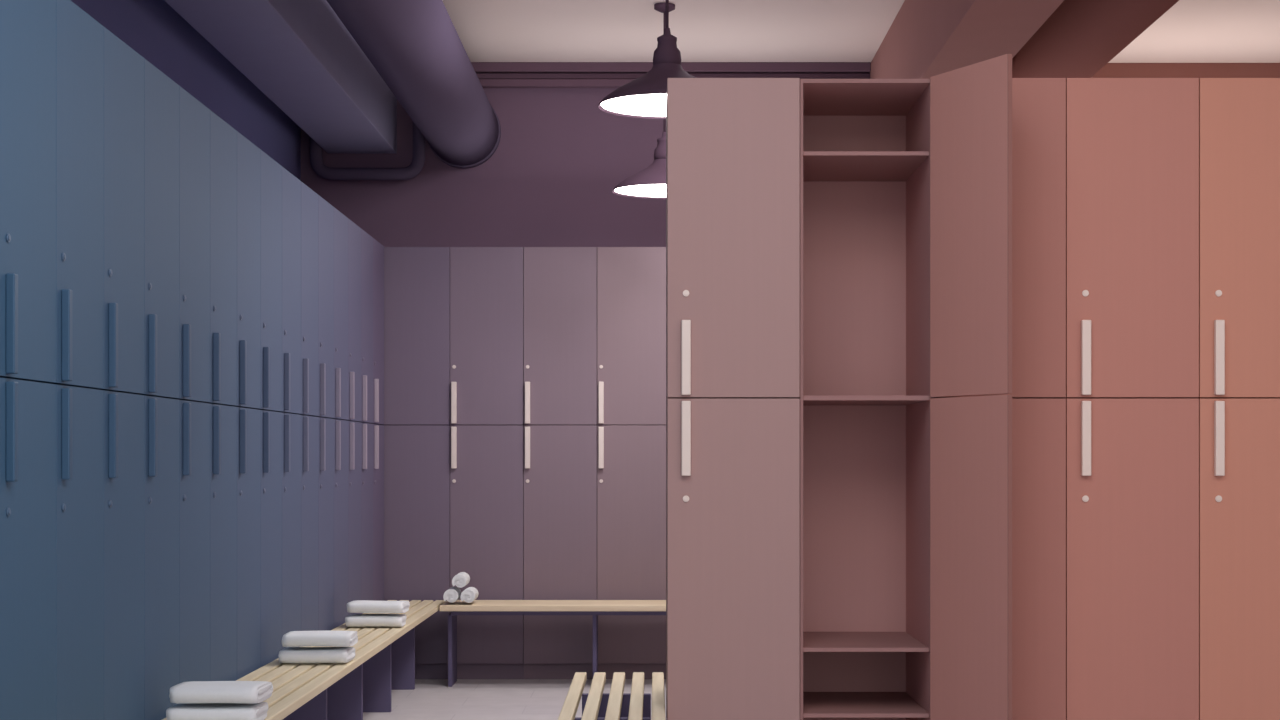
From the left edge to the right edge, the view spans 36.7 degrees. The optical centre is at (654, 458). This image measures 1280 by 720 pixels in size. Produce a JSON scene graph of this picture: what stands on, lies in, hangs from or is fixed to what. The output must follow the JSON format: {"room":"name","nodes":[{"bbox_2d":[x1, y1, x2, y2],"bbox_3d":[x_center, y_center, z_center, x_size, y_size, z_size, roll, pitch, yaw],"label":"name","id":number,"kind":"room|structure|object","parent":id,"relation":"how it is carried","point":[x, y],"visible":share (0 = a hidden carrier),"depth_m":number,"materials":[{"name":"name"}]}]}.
{"room":"changing room","nodes":[
{"label":"changing room","id":0,"kind":"room"},
{"bbox_2d":[71,0,300,180],"bbox_3d":[-2.000,-0.510,5.010,0.100,3.320,11.220,0,0,0],"label":"wall","id":1,"kind":"structure","parent":0,"point":[153,29],"depth_m":8.26,"materials":[{"name":"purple paint"}]},
{"bbox_2d":[301,88,665,247],"bbox_3d":[1.325,-0.510,10.670,6.750,3.320,0.100,0,0,0],"label":"wall","id":2,"kind":"structure","parent":0,"point":[555,167],"depth_m":10.62,"materials":[{"name":"paint"}]},
{"bbox_2d":[164,0,396,153],"bbox_3d":[-1.610,-1.925,5.010,0.380,0.490,11.220,0,0,0],"label":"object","id":3,"kind":"structure","parent":2,"relation":"attached to","point":[300,54],"depth_m":8.50,"materials":[{"name":"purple paint"}]},
{"bbox_2d":[326,0,500,168],"bbox_3d":[-1.050,-1.800,5.309,0.406,0.406,10.618,0,0,0],"label":"ventilation duct","id":4,"kind":"object","parent":2,"relation":"attached to","point":[415,46],"visible":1,"depth_m":8.27,"materials":[{"name":"purple metal"}]},
{"bbox_2d":[471,62,870,87],"bbox_3d":[-0.120,-2.105,10.585,2.600,0.130,0.070,0,0,0],"label":"trim","id":5,"kind":"structure","parent":2,"relation":"attached to","point":[490,74],"depth_m":10.56,"materials":[{"name":"paint"}]},
{"bbox_2d":[870,0,1063,78],"bbox_3d":[1.345,-1.930,5.010,0.330,0.480,11.220,0,0,0],"label":"beam","id":6,"kind":"structure","parent":2,"relation":"attached to","point":[926,39],"depth_m":7.99,"materials":[{"name":"paint"}]},
{"bbox_2d":[1091,63,1279,77],"bbox_3d":[3.055,-2.100,10.595,3.090,0.140,0.050,0,0,0],"label":"trim","id":7,"kind":"structure","parent":2,"relation":"attached to","point":[1110,70],"depth_m":10.57,"materials":[{"name":"brown paint"}]},
{"bbox_2d":[363,679,665,719],"bbox_3d":[1.325,1.200,5.060,6.750,0.100,11.320,0,0,0],"label":"floor","id":8,"kind":"structure","parent":0,"point":[431,699],"depth_m":9.23,"materials":[{"name":"tile"}]},
{"bbox_2d":[0,0,55,719],"bbox_3d":[-1.656,0.023,4.336,0.540,2.254,0.391,0,0,0],"label":"tall cabinet","id":9,"kind":"object","parent":8,"relation":"on","point":[27,27],"visible":1,"depth_m":4.33,"materials":[{"name":"laminate"}]},
{"bbox_2d":[48,0,103,719],"bbox_3d":[-1.656,0.023,4.728,0.540,2.254,0.391,0,0,0],"label":"tall cabinet","id":10,"kind":"object","parent":8,"relation":"on","point":[79,37],"visible":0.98,"depth_m":4.71,"materials":[{"name":"laminate"}]},
{"bbox_2d":[96,27,143,719],"bbox_3d":[-1.656,0.023,5.120,0.540,2.254,0.391,0,0,0],"label":"tall cabinet","id":11,"kind":"object","parent":8,"relation":"on","point":[123,66],"visible":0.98,"depth_m":5.11,"materials":[{"name":"laminate"}]},
{"bbox_2d":[137,58,178,719],"bbox_3d":[-1.656,0.023,5.512,0.540,2.254,0.391,0,0,0],"label":"tall cabinet","id":12,"kind":"object","parent":8,"relation":"on","point":[161,93],"visible":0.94,"depth_m":5.50,"materials":[{"name":"laminate"}]},
{"bbox_2d":[172,86,209,682],"bbox_3d":[-1.656,0.023,5.904,0.540,2.254,0.391,0,0,0],"label":"tall cabinet","id":13,"kind":"object","parent":8,"relation":"on","point":[194,117],"visible":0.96,"depth_m":5.88,"materials":[{"name":"laminate"}]},
{"bbox_2d":[203,110,236,680],"bbox_3d":[-1.656,0.023,6.296,0.540,2.254,0.391,0,0,0],"label":"tall cabinet","id":14,"kind":"object","parent":8,"relation":"on","point":[223,137],"visible":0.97,"depth_m":6.29,"materials":[{"name":"laminate"}]},
{"bbox_2d":[233,131,260,679],"bbox_3d":[-1.656,0.023,6.688,0.540,2.254,0.391,0,0,0],"label":"tall cabinet","id":15,"kind":"object","parent":8,"relation":"on","point":[248,154],"visible":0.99,"depth_m":6.66,"materials":[{"name":"laminate"}]},
{"bbox_2d":[257,150,281,666],"bbox_3d":[-1.656,0.023,7.080,0.540,2.254,0.391,0,0,0],"label":"tall cabinet","id":16,"kind":"object","parent":8,"relation":"on","point":[271,171],"visible":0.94,"depth_m":7.08,"materials":[{"name":"laminate"}]},
{"bbox_2d":[276,167,300,719],"bbox_3d":[-1.656,0.023,7.472,0.540,2.254,0.391,0,0,0],"label":"tall cabinet","id":17,"kind":"object","parent":8,"relation":"on","point":[291,185],"visible":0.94,"depth_m":7.45,"materials":[{"name":"laminate"}]},
{"bbox_2d":[162,600,444,719],"bbox_3d":[-1.234,0.940,6.695,0.300,0.420,6.590,0,0,0],"label":"slatted bench","id":18,"kind":"object","parent":8,"relation":"on","point":[383,662],"visible":0.75,"depth_m":7.90,"materials":[{"name":"brown wood"}]},
{"bbox_2d":[166,702,267,719],"bbox_3d":[-1.209,0.704,5.340,0.245,0.049,0.207,0,0,-1],"label":"folded towel","id":19,"kind":"object","parent":18,"relation":"on","point":[187,711],"visible":0.98,"depth_m":5.25,"materials":[{"name":"white fabric"}]},
{"bbox_2d":[169,681,272,703],"bbox_3d":[-1.199,0.645,5.344,0.245,0.049,0.207,0,0,2],"label":"folded towel","id":20,"kind":"object","parent":19,"relation":"on","point":[250,692],"visible":1,"depth_m":5.25,"materials":[{"name":"white fabric"}]},
{"bbox_2d":[278,647,355,662],"bbox_3d":[-1.212,0.704,6.930,0.245,0.049,0.207,0,0,1],"label":"folded towel","id":21,"kind":"object","parent":18,"relation":"on","point":[288,654],"visible":1,"depth_m":6.83,"materials":[{"name":"white fabric"}]},
{"bbox_2d":[282,631,357,646],"bbox_3d":[-1.202,0.645,6.934,0.245,0.049,0.207,0,0,-2],"label":"folded towel","id":22,"kind":"object","parent":21,"relation":"on","point":[292,638],"visible":1,"depth_m":6.84,"materials":[{"name":"white fabric"}]},
{"bbox_2d":[345,614,405,626],"bbox_3d":[-1.217,0.704,8.420,0.245,0.049,0.207,0,0,-1],"label":"folded towel","id":23,"kind":"object","parent":18,"relation":"on","point":[352,620],"visible":1,"depth_m":8.32,"materials":[{"name":"white fabric"}]},
{"bbox_2d":[347,600,409,612],"bbox_3d":[-1.207,0.645,8.424,0.245,0.049,0.207,0,0,2],"label":"folded towel","id":24,"kind":"object","parent":23,"relation":"on","point":[358,606],"visible":1,"depth_m":8.33,"materials":[{"name":"white fabric"}]},
{"bbox_2d":[297,182,317,630],"bbox_3d":[-1.656,0.023,7.864,0.540,2.254,0.391,0,0,0],"label":"tall cabinet","id":25,"kind":"object","parent":8,"relation":"on","point":[309,198],"visible":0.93,"depth_m":7.85,"materials":[{"name":"laminate"}]},
{"bbox_2d":[313,195,333,630],"bbox_3d":[-1.656,0.023,8.256,0.540,2.254,0.391,0,0,0],"label":"tall cabinet","id":26,"kind":"object","parent":8,"relation":"on","point":[325,210],"visible":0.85,"depth_m":8.23,"materials":[{"name":"laminate"}]},
{"bbox_2d":[329,207,347,627],"bbox_3d":[-1.656,0.023,8.648,0.540,2.254,0.391,0,0,0],"label":"tall cabinet","id":27,"kind":"object","parent":8,"relation":"on","point":[340,220],"visible":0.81,"depth_m":8.65,"materials":[{"name":"laminate"}]},
{"bbox_2d":[345,218,360,614],"bbox_3d":[-1.656,0.023,9.040,0.540,2.254,0.391,0,0,0],"label":"tall cabinet","id":28,"kind":"object","parent":8,"relation":"on","point":[354,231],"visible":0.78,"depth_m":9.00,"materials":[{"name":"laminate"}]},
{"bbox_2d":[361,229,372,613],"bbox_3d":[-1.656,0.023,9.432,0.540,2.254,0.391,0,0,0],"label":"tall cabinet","id":29,"kind":"object","parent":8,"relation":"on","point":[366,239],"visible":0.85,"depth_m":9.37,"materials":[{"name":"laminate"}]},
{"bbox_2d":[370,238,383,600],"bbox_3d":[-1.656,0.023,9.824,0.540,2.254,0.391,0,0,0],"label":"tall cabinet","id":30,"kind":"object","parent":8,"relation":"on","point":[378,249],"visible":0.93,"depth_m":9.81,"materials":[{"name":"laminate"}]},
{"bbox_2d":[384,247,449,678],"bbox_3d":[-1.293,0.023,10.310,0.449,2.254,0.560,0,0,0],"label":"tall cabinet","id":31,"kind":"object","parent":8,"relation":"on","point":[416,279],"visible":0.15,"depth_m":10.05,"materials":[{"name":"laminate"}]},
{"bbox_2d":[450,247,523,678],"bbox_3d":[-0.876,0.023,10.310,0.382,2.254,0.560,0,0,0],"label":"tall cabinet","id":32,"kind":"object","parent":8,"relation":"on","point":[487,283],"visible":0.94,"depth_m":10.05,"materials":[{"name":"laminate"}]},
{"bbox_2d":[439,600,665,686],"bbox_3d":[-0.075,0.940,9.810,2.000,0.420,0.380,0,0,0],"label":"slatted bench","id":33,"kind":"object","parent":8,"relation":"on","point":[595,608],"visible":0.49,"depth_m":9.70,"materials":[{"name":"brown wood"}]},
{"bbox_2d":[443,587,461,602],"bbox_3d":[-1.021,0.684,9.735,0.074,0.070,0.205,0,0,0],"label":"rolled towel","id":34,"kind":"object","parent":33,"relation":"on","point":[453,594],"visible":0.99,"depth_m":9.64,"materials":[{"name":"white fabric"}]},
{"bbox_2d":[460,587,478,602],"bbox_3d":[-0.935,0.684,9.735,0.074,0.070,0.205,0,0,0],"label":"rolled towel","id":35,"kind":"object","parent":33,"relation":"on","point":[469,594],"visible":1,"depth_m":9.64,"materials":[{"name":"white fabric"}]},
{"bbox_2d":[452,572,469,587],"bbox_3d":[-0.978,0.610,9.735,0.074,0.070,0.205,0,0,0],"label":"rolled towel","id":36,"kind":"object","parent":35,"relation":"on","point":[461,579],"visible":1,"depth_m":9.64,"materials":[{"name":"white fabric"}]},
{"bbox_2d":[524,247,596,678],"bbox_3d":[-0.493,0.023,10.310,0.382,2.254,0.560,0,0,0],"label":"tall cabinet","id":37,"kind":"object","parent":8,"relation":"on","point":[560,283],"visible":0.95,"depth_m":10.05,"materials":[{"name":"laminate"}]},
{"bbox_2d":[558,672,665,719],"bbox_3d":[-0.122,0.940,5.855,0.304,0.420,1.510,0,0,0],"label":"slatted bench","id":38,"kind":"object","parent":8,"relation":"on","point":[616,704],"visible":1,"depth_m":6.03,"materials":[{"name":"brown wood"}]},
{"bbox_2d":[597,247,665,678],"bbox_3d":[-0.111,0.023,10.310,0.382,2.254,0.560,0,0,0],"label":"tall cabinet","id":39,"kind":"object","parent":8,"relation":"on","point":[631,281],"visible":0.86,"depth_m":10.05,"materials":[{"name":"laminate"}]},
{"bbox_2d":[666,78,799,719],"bbox_3d":[0.228,0.023,5.855,0.384,2.254,0.570,0,0,0],"label":"tall cabinet","id":40,"kind":"object","parent":8,"relation":"on","point":[733,144],"visible":1,"depth_m":5.59,"materials":[{"name":"laminate"}]},
{"bbox_2d":[799,54,1011,719],"bbox_3d":[0.698,0.023,5.698,0.553,2.254,0.884,0,0,0],"label":"tall cabinet","id":41,"kind":"object","parent":8,"relation":"on","point":[906,184],"visible":0.9,"depth_m":5.82,"materials":[{"name":"laminate"}]},
{"bbox_2d":[803,692,928,717],"bbox_3d":[0.613,0.745,5.865,0.366,0.012,0.526,0,0,0],"label":"shelf","id":42,"kind":"object","parent":41,"relation":"attached to","point":[815,704],"depth_m":5.79,"materials":[{"name":"laminate"}]},
{"bbox_2d":[803,632,928,651],"bbox_3d":[0.613,0.554,5.865,0.366,0.012,0.526,0,0,0],"label":"shelf","id":43,"kind":"object","parent":41,"relation":"attached to","point":[812,641],"depth_m":5.76,"materials":[{"name":"laminate"}]},
{"bbox_2d":[803,151,928,180],"bbox_3d":[0.613,-0.887,5.865,0.366,0.012,0.526,0,0,0],"label":"shelf","id":44,"kind":"object","parent":41,"relation":"attached to","point":[817,165],"depth_m":5.79,"materials":[{"name":"laminate"}]},
{"bbox_2d":[933,78,1065,719],"bbox_3d":[0.999,0.023,5.855,0.384,2.254,0.570,0,0,0],"label":"tall cabinet","id":45,"kind":"object","parent":8,"relation":"on","point":[1038,394],"visible":0.25,"depth_m":5.59,"materials":[{"name":"laminate"}]},
{"bbox_2d":[1065,78,1198,719],"bbox_3d":[1.384,0.023,5.855,0.384,2.254,0.570,0,0,0],"label":"tall cabinet","id":46,"kind":"object","parent":8,"relation":"on","point":[1132,144],"visible":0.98,"depth_m":5.59,"materials":[{"name":"laminate"}]},
{"bbox_2d":[1197,78,1279,719],"bbox_3d":[1.770,0.023,5.855,0.384,2.254,0.570,0,0,0],"label":"tall cabinet","id":47,"kind":"object","parent":8,"relation":"on","point":[1239,397],"visible":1,"depth_m":5.59,"materials":[{"name":"laminate"}]},
{"bbox_2d":[442,0,1279,62],"bbox_3d":[1.325,-2.220,5.060,6.750,0.100,11.320,0,0,0],"label":"ceiling","id":48,"kind":"structure","parent":0,"point":[1190,31],"depth_m":9.77,"materials":[{"name":"paint"}]},
{"bbox_2d":[310,122,424,179],"bbox_3d":[-1.564,-1.843,10.543,0.627,0.652,0.154,0,0,0],"label":"pipe","id":49,"kind":"object","parent":48,"relation":"attached to","point":[411,171],"visible":0.66,"depth_m":10.47,"materials":[{"name":"purple metal"}]},
{"bbox_2d":[612,2,674,198],"bbox_3d":[0.046,-1.723,9.220,0.500,0.892,0.500,0,0,0],"label":"pendant lamp","id":50,"kind":"object","parent":48,"relation":"hanging from","point":[650,182],"visible":0.53,"depth_m":9.17,"materials":[{"name":"metal"}]},
{"bbox_2d":[615,184,665,196],"bbox_3d":[0.046,-1.283,9.220,0.488,0.002,0.488,0,0,0],"label":"diffuser","id":51,"kind":"object","parent":50,"relation":"attached to","point":[629,190],"depth_m":9.22,"materials":[{"name":"white plastic"}]},
{"bbox_2d":[598,0,695,118],"bbox_3d":[0.044,-1.723,7.000,0.500,0.892,0.500,0,0,0],"label":"pendant lamp","id":52,"kind":"object","parent":48,"relation":"hanging from","point":[645,96],"visible":0.66,"depth_m":6.95,"materials":[{"name":"metal"}]},
{"bbox_2d":[601,94,666,116],"bbox_3d":[0.044,-1.283,7.000,0.488,0.002,0.488,0,0,0],"label":"diffuser","id":53,"kind":"object","parent":52,"relation":"attached to","point":[627,105],"depth_m":7.00,"materials":[{"name":"white"}]},
{"bbox_2d":[1012,0,1178,77],"bbox_3d":[1.920,-1.945,5.309,0.416,0.416,10.618,0,0,0],"label":"ceiling beam","id":54,"kind":"structure","parent":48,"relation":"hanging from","point":[1079,38],"depth_m":8.21,"materials":[{"name":"brown paint"}]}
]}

